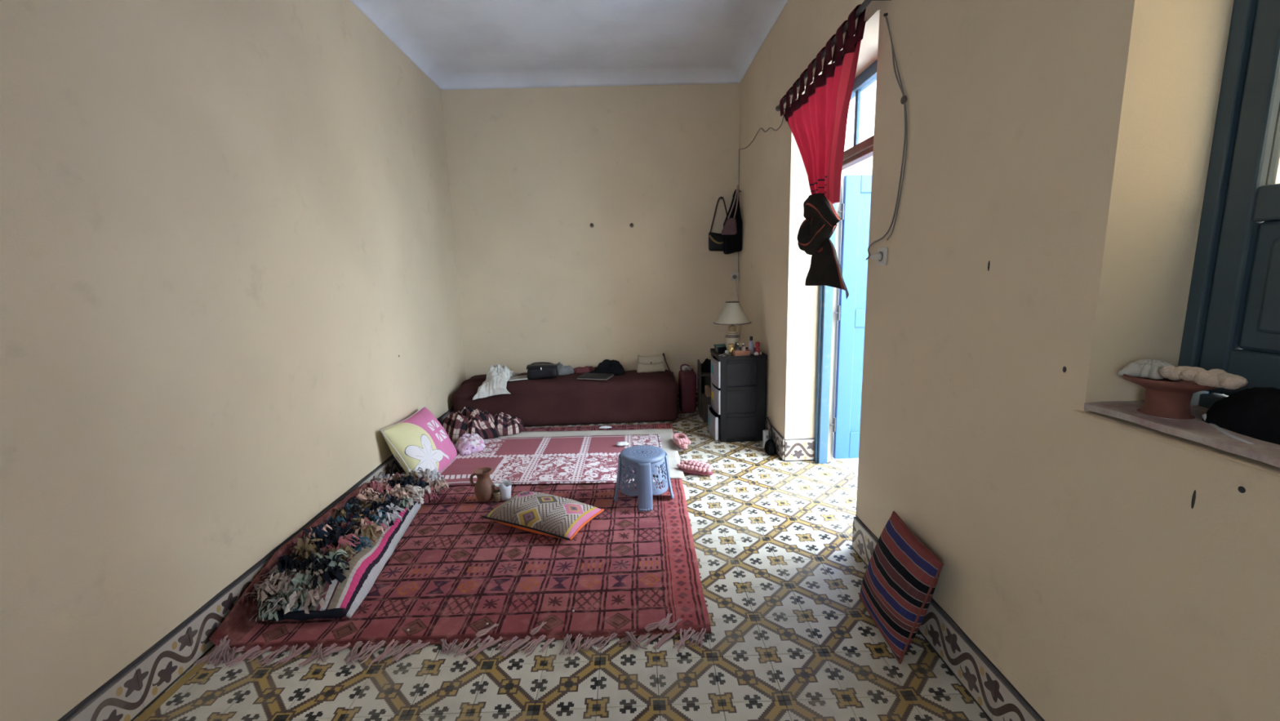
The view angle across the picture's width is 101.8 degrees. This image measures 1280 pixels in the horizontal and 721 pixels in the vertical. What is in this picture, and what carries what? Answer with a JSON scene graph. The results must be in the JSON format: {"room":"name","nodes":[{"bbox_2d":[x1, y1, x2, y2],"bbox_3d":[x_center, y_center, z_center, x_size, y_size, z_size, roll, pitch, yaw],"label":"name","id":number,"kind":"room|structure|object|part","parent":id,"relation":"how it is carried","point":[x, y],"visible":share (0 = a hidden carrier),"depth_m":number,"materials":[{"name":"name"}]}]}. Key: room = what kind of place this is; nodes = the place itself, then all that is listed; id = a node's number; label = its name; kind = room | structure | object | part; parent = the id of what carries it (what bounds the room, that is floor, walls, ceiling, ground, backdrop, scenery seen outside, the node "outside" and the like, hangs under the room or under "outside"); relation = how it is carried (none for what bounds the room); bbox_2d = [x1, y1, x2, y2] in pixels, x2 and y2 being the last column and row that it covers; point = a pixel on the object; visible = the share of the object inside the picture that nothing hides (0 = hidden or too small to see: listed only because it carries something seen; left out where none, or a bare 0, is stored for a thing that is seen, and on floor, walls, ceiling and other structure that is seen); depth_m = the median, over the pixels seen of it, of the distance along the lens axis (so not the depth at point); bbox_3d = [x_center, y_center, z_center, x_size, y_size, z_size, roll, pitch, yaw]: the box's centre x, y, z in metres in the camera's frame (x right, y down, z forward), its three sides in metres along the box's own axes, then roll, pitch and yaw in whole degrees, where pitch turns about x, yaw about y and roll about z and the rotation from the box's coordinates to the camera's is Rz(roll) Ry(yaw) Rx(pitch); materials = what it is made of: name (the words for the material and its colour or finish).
{"room":"traditional dwelling","nodes":[
{"label":"traditional dwelling","id":0,"kind":"room"},
{"bbox_2d":[0,0,466,720],"bbox_3d":[-1.766,-0.374,1.560,0.202,3.030,6.970,-2,10,-1],"label":"wall","id":1,"kind":"structure","parent":0,"point":[228,264],"depth_m":1.91,"materials":[{"name":"paint"}]},
{"bbox_2d":[57,406,453,720],"bbox_3d":[-1.658,0.833,2.966,0.012,0.164,4.619,-2,10,-1],"label":"baseboard","id":2,"kind":"structure","parent":1,"relation":"attached to","point":[125,698],"depth_m":1.78,"materials":[{"name":"tile"}]},
{"bbox_2d":[133,404,990,720],"bbox_3d":[-0.215,1.140,1.803,3.351,0.122,7.470,-2,10,-1],"label":"floor","id":3,"kind":"structure","parent":0,"point":[793,637],"depth_m":1.83,"materials":[{"name":"tile"}]},
{"bbox_2d":[193,422,711,666],"bbox_3d":[-0.683,0.762,3.241,1.981,0.225,2.855,-2,10,-1],"label":"rug","id":4,"kind":"object","parent":3,"relation":"on","point":[628,573],"visible":0.6,"depth_m":2.26,"materials":[{"name":"red fabric"}]},
{"bbox_2d":[242,466,448,622],"bbox_3d":[-1.416,0.828,2.762,0.486,0.195,1.520,-2,10,-1],"label":"rag rug","id":5,"kind":"object","parent":4,"relation":"on","point":[331,572],"visible":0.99,"depth_m":2.34,"materials":[{"name":"multicoloured fabric"}]},
{"bbox_2d":[380,405,457,473],"bbox_3d":[-1.519,0.607,3.660,0.310,0.455,0.672,-1,10,4],"label":"pillow","id":6,"kind":"object","parent":4,"relation":"on","point":[419,440],"visible":0.8,"depth_m":3.49,"materials":[{"name":"pink fabric"}]},
{"bbox_2d":[469,466,494,502],"bbox_3d":[-0.939,0.752,3.133,0.120,0.187,0.120,3,11,25],"label":"jug","id":7,"kind":"object","parent":4,"relation":"on","point":[484,486],"visible":1,"depth_m":3.10,"materials":[{"name":"brown ceramic"}]},
{"bbox_3d":[-0.999,0.712,3.107,0.037,0.083,0.017,-5,10,-18],"label":"handle","id":8,"kind":"part","parent":7,"relation":"part of","materials":[{"name":"ceramic"}]},
{"bbox_2d":[492,488,501,502],"bbox_3d":[-0.861,0.815,3.130,0.050,0.060,0.050,-2,10,-1],"label":"tea glass","id":9,"kind":"object","parent":4,"relation":"on","point":[496,494],"visible":1,"depth_m":3.11,"materials":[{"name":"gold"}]},
{"bbox_2d":[494,479,511,500],"bbox_3d":[-0.825,0.783,3.150,0.095,0.113,0.076,-3,10,-7],"label":"paper cup","id":10,"kind":"object","parent":4,"relation":"on","point":[505,486],"visible":0.99,"depth_m":3.13,"materials":[{"name":"white paper"}]},
{"bbox_2d":[481,491,604,540],"bbox_3d":[-0.528,0.837,2.848,0.564,0.140,0.343,3,11,25],"label":"cushion","id":11,"kind":"object","parent":4,"relation":"on","point":[539,513],"visible":1,"depth_m":2.76,"materials":[{"name":"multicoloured fabric"}]},
{"bbox_2d":[453,428,684,479],"bbox_3d":[-0.626,0.698,3.937,1.882,0.016,1.119,-2,10,-1],"label":"mat","id":12,"kind":"object","parent":4,"relation":"on","point":[668,444],"visible":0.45,"depth_m":4.33,"materials":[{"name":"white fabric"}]},
{"bbox_2d":[441,406,525,443],"bbox_3d":[-1.345,0.504,4.399,0.715,0.240,0.471,-2,10,-1],"label":"plaid throw","id":13,"kind":"object","parent":12,"relation":"on","point":[468,420],"visible":0.94,"depth_m":4.29,"materials":[{"name":"fabric"}]},
{"bbox_2d":[435,434,666,485],"bbox_3d":[-0.604,0.712,3.815,1.606,0.024,0.987,-2,10,-1],"label":"rug","id":14,"kind":"object","parent":12,"relation":"on","point":[593,459],"visible":0.75,"depth_m":3.75,"materials":[{"name":"red fabric"}]},
{"bbox_2d":[455,433,485,455],"bbox_3d":[-1.335,0.632,4.076,0.227,0.089,0.390,-5,11,-20],"label":"floral cloth","id":15,"kind":"object","parent":14,"relation":"on","point":[467,443],"visible":1,"depth_m":3.98,"materials":[{"name":"pink fabric"}]},
{"bbox_2d":[615,441,629,445],"bbox_3d":[-0.137,0.634,3.998,0.107,0.026,0.064,-2,10,-1],"label":"tissue","id":16,"kind":"object","parent":14,"relation":"on","point":[619,443],"visible":1,"depth_m":3.98,"materials":[{"name":"white paper"}]},
{"bbox_2d":[672,432,690,449],"bbox_3d":[0.316,0.609,3.990,0.108,0.080,0.258,-3,10,-8],"label":"slipper","id":17,"kind":"object","parent":12,"relation":"on","point":[681,440],"visible":1,"depth_m":3.91,"materials":[{"name":"pink plastic"}]},
{"bbox_2d":[599,425,612,428],"bbox_3d":[-0.300,0.576,4.516,0.113,0.018,0.051,-2,10,-1],"label":"paper scrap","id":18,"kind":"object","parent":4,"relation":"on","point":[606,426],"visible":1,"depth_m":4.50,"materials":[{"name":"white paper"}]},
{"bbox_2d":[613,444,674,511],"bbox_3d":[0.020,0.680,3.088,0.301,0.294,0.301,8,13,42],"label":"stool","id":19,"kind":"object","parent":4,"relation":"on","point":[645,460],"visible":1,"depth_m":2.98,"materials":[{"name":"blue plastic"}]},
{"bbox_3d":[-0.131,0.695,3.082,0.052,0.272,0.083,-2,10,-1],"label":"leg","id":20,"kind":"part","parent":19,"relation":"part of","materials":[{"name":"blue plastic"}]},
{"bbox_3d":[-0.077,0.642,3.169,0.043,0.200,0.155,7,13,41],"label":"pierced panel","id":21,"kind":"part","parent":19,"relation":"part of","materials":[{"name":"blue plastic"}]},
{"bbox_3d":[-0.063,0.672,2.994,0.118,0.200,0.112,-2,10,-1],"label":"pierced panel","id":22,"kind":"part","parent":19,"relation":"part of","materials":[{"name":"blue plastic"}]},
{"bbox_3d":[0.016,0.551,3.065,0.270,0.030,0.270,-2,10,-1],"label":"seat","id":23,"kind":"part","parent":19,"relation":"part of","materials":[{"name":"blue plastic"}]},
{"bbox_3d":[0.028,0.715,2.940,0.083,0.272,0.052,-2,10,-1],"label":"leg","id":24,"kind":"part","parent":19,"relation":"part of","materials":[{"name":"blue plastic"}]},
{"bbox_3d":[0.105,0.636,3.178,0.155,0.200,0.043,7,13,41],"label":"pierced panel","id":25,"kind":"part","parent":19,"relation":"part of","materials":[{"name":"blue plastic"}]},
{"bbox_3d":[0.111,0.666,3.002,0.112,0.200,0.118,-2,10,-1],"label":"pierced panel","id":26,"kind":"part","parent":19,"relation":"part of","materials":[{"name":"blue plastic"}]},
{"bbox_3d":[0.172,0.684,3.097,0.052,0.272,0.083,-2,10,-1],"label":"leg","id":27,"kind":"part","parent":19,"relation":"part of","materials":[{"name":"blue plastic"}]},
{"bbox_2d":[451,369,678,426],"bbox_3d":[-0.667,0.339,4.907,2.030,0.418,0.623,-2,10,-1],"label":"couch","id":28,"kind":"object","parent":3,"relation":"on","point":[632,397],"visible":0.73,"depth_m":4.65,"materials":[{"name":"fabric"}]},
{"bbox_2d":[472,363,521,399],"bbox_3d":[-1.304,0.173,4.748,0.351,0.276,0.412,-2,10,-1],"label":"shirt","id":29,"kind":"object","parent":28,"relation":"on","point":[497,376],"visible":0.99,"depth_m":4.60,"materials":[{"name":"white fabric"}]},
{"bbox_2d":[508,374,528,381],"bbox_3d":[-1.106,0.160,4.778,0.210,0.014,0.150,-5,11,-21],"label":"notebook","id":30,"kind":"object","parent":28,"relation":"on","point":[525,376],"visible":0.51,"depth_m":4.74,"materials":[{"name":"grey paper"}]},
{"bbox_2d":[526,361,558,379],"bbox_3d":[-0.893,0.095,4.778,0.283,0.140,0.162,-2,10,-4],"label":"handbag","id":31,"kind":"object","parent":28,"relation":"on","point":[541,370],"visible":1,"depth_m":4.72,"materials":[{"name":"black leather"}]},
{"bbox_2d":[556,361,573,375],"bbox_3d":[-0.753,0.076,4.963,0.245,0.132,0.188,-2,10,-1],"label":"scarf","id":32,"kind":"object","parent":28,"relation":"on","point":[562,370],"visible":0.62,"depth_m":4.91,"materials":[{"name":"grey fabric"}]},
{"bbox_2d":[573,365,595,373],"bbox_3d":[-0.538,0.088,5.027,0.308,0.064,0.133,-2,10,-1],"label":"cloth","id":33,"kind":"object","parent":28,"relation":"on","point":[586,369],"visible":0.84,"depth_m":4.99,"materials":[{"name":"red fabric"}]},
{"bbox_2d":[576,373,613,379],"bbox_3d":[-0.406,0.145,4.747,0.290,0.018,0.203,1,10,16],"label":"folder","id":34,"kind":"object","parent":28,"relation":"on","point":[585,375],"visible":1,"depth_m":4.70,"materials":[{"name":"grey plastic"}]},
{"bbox_2d":[587,359,625,375],"bbox_3d":[-0.323,0.066,4.926,0.363,0.152,0.205,-2,10,-1],"label":"garment","id":35,"kind":"object","parent":28,"relation":"on","point":[606,366],"visible":0.91,"depth_m":4.89,"materials":[{"name":"fabric"}]},
{"bbox_2d":[636,352,673,373],"bbox_3d":[0.138,0.025,4.934,0.343,0.187,0.149,-2,10,-4],"label":"shoulder bag","id":36,"kind":"object","parent":28,"relation":"on","point":[653,363],"visible":1,"depth_m":4.92,"materials":[{"name":"beige leather"}]},
{"bbox_2d":[678,364,696,413],"bbox_3d":[0.455,0.260,4.987,0.156,0.475,0.173,-2,10,-4],"label":"suitcase","id":37,"kind":"object","parent":3,"relation":"on","point":[686,378],"visible":1,"depth_m":4.92,"materials":[{"name":"red fabric"}]},
{"bbox_3d":[0.447,0.072,4.927,0.133,0.083,0.020,-1,10,2],"label":"handle","id":38,"kind":"part","parent":37,"relation":"part of","materials":[{"name":"red leather"}]},
{"bbox_2d":[676,459,713,475],"bbox_3d":[0.373,0.714,3.506,0.250,0.081,0.122,4,11,29],"label":"slipper","id":39,"kind":"object","parent":3,"relation":"on","point":[693,467],"visible":1,"depth_m":3.47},
{"bbox_2d":[697,359,711,417],"bbox_3d":[0.644,0.257,4.934,0.198,0.500,0.270,-1,10,3],"label":"case","id":40,"kind":"object","parent":3,"relation":"on","point":[704,379],"visible":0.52,"depth_m":4.92,"materials":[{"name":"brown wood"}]},
{"bbox_3d":[0.565,0.258,4.938,0.018,0.500,0.270,-1,10,3],"label":"panel","id":41,"kind":"part","parent":40,"relation":"part of","materials":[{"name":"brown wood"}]},
{"bbox_2d":[701,358,711,372],"bbox_3d":[0.633,0.039,4.892,0.119,0.124,0.156,-2,10,-1],"label":"pouch","id":42,"kind":"object","parent":40,"relation":"on","point":[706,366],"visible":0.82,"depth_m":4.84,"materials":[{"name":"fabric"}]},
{"bbox_3d":[0.655,0.254,5.063,0.152,0.460,0.015,-1,10,3],"label":"panel","id":43,"kind":"part","parent":40,"relation":"part of","materials":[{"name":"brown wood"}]},
{"bbox_2d":[701,393,711,422],"bbox_3d":[0.611,0.430,4.720,0.085,0.234,0.150,-2,10,-1],"label":"crate","id":44,"kind":"object","parent":3,"relation":"on","point":[705,401],"visible":0.5,"depth_m":4.65,"materials":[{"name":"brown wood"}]},
{"bbox_2d":[704,385,711,396],"bbox_3d":[0.611,0.275,4.689,0.037,0.080,0.120,-2,10,-1],"label":"cardboard box","id":45,"kind":"object","parent":44,"relation":"on","point":[707,388],"visible":1,"depth_m":4.63,"materials":[{"name":"brown cardboard"}]},
{"bbox_2d":[707,346,767,442],"bbox_3d":[0.776,0.270,4.272,0.423,0.694,0.429,-2,10,-1],"label":"drawer unit","id":46,"kind":"object","parent":3,"relation":"on","point":[736,413],"visible":0.95,"depth_m":4.09,"materials":[{"name":"black plastic"}]},
{"bbox_2d":[709,407,720,439],"bbox_3d":[0.763,0.512,4.314,0.318,0.167,0.369,-2,10,-1],"label":"drawer","id":47,"kind":"object","parent":46,"relation":"on","point":[715,418],"depth_m":4.14,"materials":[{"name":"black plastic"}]},
{"bbox_2d":[713,343,727,352],"bbox_3d":[0.673,-0.102,4.294,0.110,0.060,0.080,-4,10,-12],"label":"box","id":48,"kind":"object","parent":46,"relation":"on","point":[719,348],"visible":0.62,"depth_m":4.26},
{"bbox_3d":[0.673,-0.124,4.290,0.110,0.015,0.080,-4,10,-12],"label":"lid","id":49,"kind":"part","parent":48,"relation":"part of","materials":[{"name":"green plastic"}]},
{"bbox_2d":[728,343,734,355],"bbox_3d":[0.726,-0.088,4.135,0.048,0.085,0.048,-2,10,-1],"label":"tumbler","id":50,"kind":"object","parent":46,"relation":"on","point":[731,346],"visible":0.86,"depth_m":4.12,"materials":[{"name":"gold metal"}]},
{"bbox_2d":[713,280,751,350],"bbox_3d":[0.762,-0.419,4.570,0.304,0.587,1.044,-1,10,2],"label":"table lamp","id":51,"kind":"object","parent":46,"relation":"on","point":[732,313],"visible":0.97,"depth_m":4.14,"materials":[{"name":"ceramic"}]},
{"bbox_3d":[0.746,-0.389,4.200,0.299,0.165,0.299,-2,10,-1],"label":"lamp shade","id":52,"kind":"part","parent":51,"relation":"part of","materials":[{"name":"white fabric"}]},
{"bbox_3d":[0.887,-0.443,4.662,0.042,0.579,0.845,0,10,9],"label":"cord","id":53,"kind":"part","parent":51,"relation":"part of","materials":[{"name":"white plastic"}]},
{"bbox_2d":[733,348,750,355],"bbox_3d":[0.798,-0.060,4.080,0.120,0.045,0.090,-2,10,-1],"label":"wooden box","id":54,"kind":"object","parent":46,"relation":"on","point":[735,352],"visible":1,"depth_m":4.04,"materials":[{"name":"brown wood"}]},
{"bbox_2d":[741,342,746,351],"bbox_3d":[0.814,-0.091,4.086,0.034,0.090,0.034,-2,10,-1],"label":"perfume bottle","id":55,"kind":"object","parent":54,"relation":"in","point":[743,348],"visible":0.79,"depth_m":4.07,"materials":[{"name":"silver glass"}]},
{"bbox_3d":[0.810,0.308,4.091,0.328,0.640,0.006,-2,10,-1],"label":"recessed panel","id":56,"kind":"part","parent":46,"relation":"part of","materials":[{"name":"black plastic"}]},
{"bbox_3d":[0.807,0.317,4.080,0.353,0.665,0.010,-2,10,-1],"label":"panel","id":57,"kind":"part","parent":46,"relation":"part of","materials":[{"name":"black plastic"}]},
{"bbox_2d":[747,336,754,354],"bbox_3d":[0.885,-0.122,4.137,0.048,0.142,0.048,-2,10,-1],"label":"bottle","id":58,"kind":"object","parent":46,"relation":"on","point":[751,344],"visible":0.95,"depth_m":4.12,"materials":[{"name":"plastic"}]},
{"bbox_2d":[755,341,759,355],"bbox_3d":[0.917,-0.092,4.062,0.038,0.108,0.038,-2,10,-1],"label":"bottle","id":59,"kind":"object","parent":46,"relation":"on","point":[757,344],"visible":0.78,"depth_m":4.05,"materials":[{"name":"red plastic"}]},
{"bbox_2d":[762,429,770,447],"bbox_3d":[0.971,0.600,3.979,0.053,0.135,0.043,-3,10,-6],"label":"power strip","id":60,"kind":"object","parent":3,"relation":"on","point":[765,437],"visible":0.54,"depth_m":3.96,"materials":[{"name":"grey plastic"}]},
{"bbox_2d":[764,416,773,439],"bbox_3d":[0.979,0.559,3.938,0.054,0.228,0.292,0,10,10],"label":"cable bundle","id":61,"kind":"object","parent":3,"relation":"on","point":[767,421],"visible":0.65,"depth_m":3.94,"materials":[{"name":"black plastic"}]},
{"bbox_2d":[764,439,776,455],"bbox_3d":[0.971,0.632,3.866,0.080,0.098,0.161,-2,10,-1],"label":"bag","id":62,"kind":"object","parent":3,"relation":"on","point":[770,448],"visible":1,"depth_m":3.82,"materials":[{"name":"fabric"}]},
{"bbox_2d":[858,511,943,663],"bbox_3d":[0.953,0.823,1.933,0.178,0.387,0.372,0,10,6],"label":"cushion","id":63,"kind":"object","parent":3,"relation":"on","point":[901,575],"visible":1,"depth_m":1.83,"materials":[{"name":"multicoloured fabric"}]},
{"bbox_2d":[350,0,788,89],"bbox_3d":[-0.388,-2.034,1.299,2.940,0.255,7.180,-2,10,-1],"label":"ceiling","id":64,"kind":"structure","parent":0,"point":[456,44],"depth_m":3.99,"materials":[{"name":"paint"}]},
{"bbox_2d":[440,83,739,389],"bbox_3d":[-0.410,-1.030,5.112,2.730,3.030,0.200,-2,10,-1],"label":"wall","id":65,"kind":"structure","parent":0,"point":[531,171],"depth_m":4.96,"materials":[{"name":"paint"}]},
{"bbox_2d":[678,388,697,405],"bbox_3d":[-0.369,0.398,5.254,2.728,0.164,0.012,-2,10,-1],"label":"baseboard","id":66,"kind":"structure","parent":65,"relation":"attached to","point":[696,403],"depth_m":5.26,"materials":[{"name":"tile"}]},
{"bbox_2d":[708,196,727,251],"bbox_3d":[0.759,-1.294,4.941,0.222,0.509,0.092,-2,10,-1],"label":"shoulder bag","id":67,"kind":"object","parent":65,"relation":"hanging from","point":[715,240],"visible":0.65,"depth_m":4.94,"materials":[{"name":"black leather"}]},
{"bbox_2d":[730,272,737,280],"bbox_3d":[0.922,-0.811,5.045,0.074,0.074,0.057,-2,10,-1],"label":"wall outlet","id":68,"kind":"object","parent":65,"relation":"attached to","point":[734,276],"visible":1,"depth_m":5.06,"materials":[{"name":"grey plastic"}]},
{"bbox_2d":[737,0,1279,720],"bbox_3d":[1.193,-0.462,1.602,0.372,3.030,6.970,-2,10,-1],"label":"wall","id":69,"kind":"structure","parent":0,"point":[1042,245],"depth_m":1.34,"materials":[{"name":"paint"}]},
{"bbox_2d":[723,189,742,254],"bbox_3d":[0.864,-1.288,4.837,0.165,0.586,0.116,-2,10,-1],"label":"tote bag","id":70,"kind":"object","parent":69,"relation":"hanging from","point":[731,243],"visible":0.63,"depth_m":4.82,"materials":[{"name":"black fabric"}]},
{"bbox_2d":[720,185,739,235],"bbox_3d":[0.819,-1.365,4.722,0.163,0.436,0.050,-2,10,-1],"label":"handbag","id":71,"kind":"object","parent":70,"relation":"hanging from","point":[730,228],"visible":1,"depth_m":4.72,"materials":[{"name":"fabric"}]},
{"bbox_2d":[737,113,784,271],"bbox_3d":[0.955,-1.294,4.245,0.007,1.133,1.455,-2,10,-1],"label":"wire","id":72,"kind":"object","parent":69,"relation":"attached to","point":[784,113],"visible":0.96,"depth_m":4.48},
{"bbox_3d":[0.942,-1.415,4.957,0.006,1.130,0.011,-2,10,-1],"label":"cord","id":73,"kind":"part","parent":72,"relation":"part of","materials":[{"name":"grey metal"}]},
{"bbox_3d":[0.942,-1.774,4.155,0.007,0.156,1.443,-2,10,-1],"label":"cord","id":74,"kind":"part","parent":72,"relation":"part of","materials":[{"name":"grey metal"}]},
{"bbox_2d":[764,417,784,461],"bbox_3d":[1.004,0.496,4.480,0.012,0.164,1.619,-2,10,-1],"label":"baseboard","id":75,"kind":"structure","parent":69,"relation":"attached to","point":[779,440],"depth_m":3.80,"materials":[{"name":"tile"}]},
{"bbox_2d":[784,437,814,461],"bbox_3d":[1.132,0.632,3.678,0.212,0.164,0.012,-2,10,-1],"label":"baseboard","id":76,"kind":"object","parent":69,"relation":"attached to","point":[795,449],"visible":1,"depth_m":3.67,"materials":[{"name":"tile"}]},
{"bbox_2d":[775,0,891,111],"bbox_3d":[0.931,-1.524,2.671,0.088,0.080,1.412,-2,10,-1],"label":"curtain rod","id":77,"kind":"object","parent":69,"relation":"attached to","point":[865,3],"visible":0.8,"depth_m":2.40,"materials":[{"name":"brown wood"}]},
{"bbox_2d":[779,4,866,298],"bbox_3d":[0.884,-0.962,2.754,0.149,1.211,1.182,-2,10,-1],"label":"curtain","id":78,"kind":"object","parent":77,"relation":"hanging from","point":[817,121],"visible":0.99,"depth_m":2.54,"materials":[{"name":"red fabric"}]},
{"bbox_3d":[0.914,-1.136,2.718,0.068,0.669,1.170,-2,10,-1],"label":"panel","id":79,"kind":"part","parent":78,"relation":"part of","materials":[{"name":"red fabric"}]},
{"bbox_2d":[813,59,877,463],"bbox_3d":[1.247,-0.363,2.920,0.075,2.380,1.166,-2,10,-1],"label":"door frame","id":80,"kind":"structure","parent":69,"relation":"in","point":[860,152],"depth_m":3.47,"materials":[{"name":"blue wood"}]},
{"bbox_3d":[1.239,-0.457,3.458,0.072,2.380,0.073,-2,10,-1],"label":"post","id":81,"kind":"part","parent":80,"relation":"part of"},
{"bbox_2d":[830,174,871,458],"bbox_3d":[1.788,-0.262,3.494,0.990,1.895,0.050,-2,10,-2],"label":"door","id":82,"kind":"structure","parent":80,"relation":"attached to","point":[856,197],"depth_m":3.46,"materials":[{"name":"blue wood"}]},
{"bbox_3d":[1.819,0.123,3.566,0.750,0.730,0.016,-2,10,-2],"label":"panel","id":83,"kind":"part","parent":82,"relation":"part of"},
{"bbox_3d":[1.796,-0.722,3.419,0.750,0.745,0.016,-2,10,-2],"label":"panel","id":84,"kind":"part","parent":82,"relation":"part of","materials":[{"name":"blue wood"}]},
{"bbox_2d":[869,247,888,265],"bbox_3d":[0.986,-0.432,2.162,0.057,0.074,0.074,-2,10,-1],"label":"wall outlet","id":85,"kind":"object","parent":69,"relation":"attached to","point":[881,256],"visible":1,"depth_m":2.15,"materials":[{"name":"white plastic"}]},
{"bbox_3d":[1.008,-0.433,2.162,0.012,0.074,0.074,-2,10,-1],"label":"plate","id":86,"kind":"part","parent":85,"relation":"part of","materials":[{"name":"white plastic"}]},
{"bbox_2d":[865,13,907,260],"bbox_3d":[0.974,-0.895,2.075,0.064,0.969,0.282,-2,10,-1],"label":"hanging cable","id":87,"kind":"object","parent":69,"relation":"hanging from","point":[904,99],"visible":1,"depth_m":2.00,"materials":[{"name":"grey plastic"}]},
{"bbox_3d":[0.993,-0.915,2.037,0.010,0.868,0.215,-2,10,-1],"label":"cord","id":88,"kind":"part","parent":87,"relation":"part of","materials":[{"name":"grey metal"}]},
{"bbox_2d":[852,514,1044,720],"bbox_3d":[1.065,1.060,1.235,0.012,0.164,2.628,-2,10,-1],"label":"baseboard","id":89,"kind":"structure","parent":69,"relation":"attached to","point":[998,700],"depth_m":1.67,"materials":[{"name":"tile"}]},
{"bbox_2d":[1084,0,1279,467],"bbox_3d":[1.169,-0.568,0.463,0.280,1.608,1.263,-2,10,-1],"label":"window","id":90,"kind":"structure","parent":69,"relation":"in","point":[1232,323],"depth_m":1.07,"materials":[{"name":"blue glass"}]},
{"bbox_2d":[1121,373,1218,419],"bbox_3d":[1.123,0.078,1.106,0.158,0.093,0.158,-2,10,-1],"label":"pot","id":91,"kind":"object","parent":90,"relation":"on","point":[1165,397],"visible":0.67,"depth_m":1.08,"materials":[{"name":"ceramic"}]},
{"bbox_2d":[1116,358,1174,379],"bbox_3d":[1.101,0.015,1.127,0.111,0.036,0.084,-2,10,-1],"label":"plastic film","id":92,"kind":"object","parent":91,"relation":"on","point":[1147,367],"visible":0.8,"depth_m":1.11,"materials":[{"name":"white plastic"}]},
{"bbox_2d":[1159,365,1248,389],"bbox_3d":[1.103,0.031,1.017,0.058,0.033,0.127,-4,10,-14],"label":"roll","id":93,"kind":"object","parent":91,"relation":"on","point":[1219,378],"visible":1,"depth_m":1.00,"materials":[{"name":"beige fabric"}]},
{"bbox_3d":[1.156,0.210,0.598,0.211,0.018,1.263,-2,10,-1],"label":"sill","id":94,"kind":"part","parent":90,"relation":"part of","materials":[{"name":"stone"}]},
{"bbox_3d":[1.295,0.196,0.598,0.070,0.050,1.153,-2,10,-1],"label":"frame","id":95,"kind":"part","parent":90,"relation":"part of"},
{"bbox_3d":[1.263,-0.676,1.066,0.070,1.608,0.042,-2,10,-1],"label":"frame","id":96,"kind":"part","parent":90,"relation":"part of","materials":[{"name":"wood"}]},
{"bbox_2d":[1201,413,1253,444],"bbox_3d":[1.115,0.132,0.990,0.017,0.026,0.161,3,11,26],"label":"cord","id":97,"kind":"object","parent":90,"relation":"on","point":[1204,415],"visible":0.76,"depth_m":0.98,"materials":[{"name":"grey plastic"}]},
{"bbox_3d":[1.263,-0.618,0.759,0.042,1.488,0.594,-2,10,-1],"label":"sash frame","id":98,"kind":"part","parent":90,"relation":"part of","materials":[{"name":"wood"}]},
{"bbox_2d":[1201,386,1279,444],"bbox_3d":[1.183,0.106,0.909,0.125,0.099,0.332,-2,10,-1],"label":"sack","id":99,"kind":"object","parent":90,"relation":"on","point":[1254,412],"visible":0.93,"depth_m":0.97,"materials":[{"name":"fabric"}]},
{"bbox_3d":[1.276,-0.113,0.847,0.028,0.263,0.484,-2,10,-1],"label":"sash panel","id":100,"kind":"part","parent":90,"relation":"part of","materials":[{"name":"wood"}]},
{"bbox_3d":[1.263,-0.567,0.768,0.004,0.520,0.484,-2,10,-1],"label":"pane","id":101,"kind":"part","parent":90,"relation":"part of","materials":[{"name":"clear glass"}]},
{"label":"outside","id":102,"kind":"structure","parent":0,"visible":0},
{"bbox_2d":[832,444,858,475],"bbox_3d":[3.315,0.883,2.754,3.750,0.110,13.000,-2,10,-1],"label":"yard","id":103,"kind":"structure","parent":102,"point":[851,463],"depth_m":3.65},
{"bbox_2d":[834,80,876,407],"bbox_3d":[2.681,-2.149,4.144,2.800,5.600,0.200,-2,10,-1],"label":"wall","id":104,"kind":"structure","parent":103,"relation":"on","point":[867,103],"depth_m":4.08,"materials":[{"name":"paint"}]}
]}

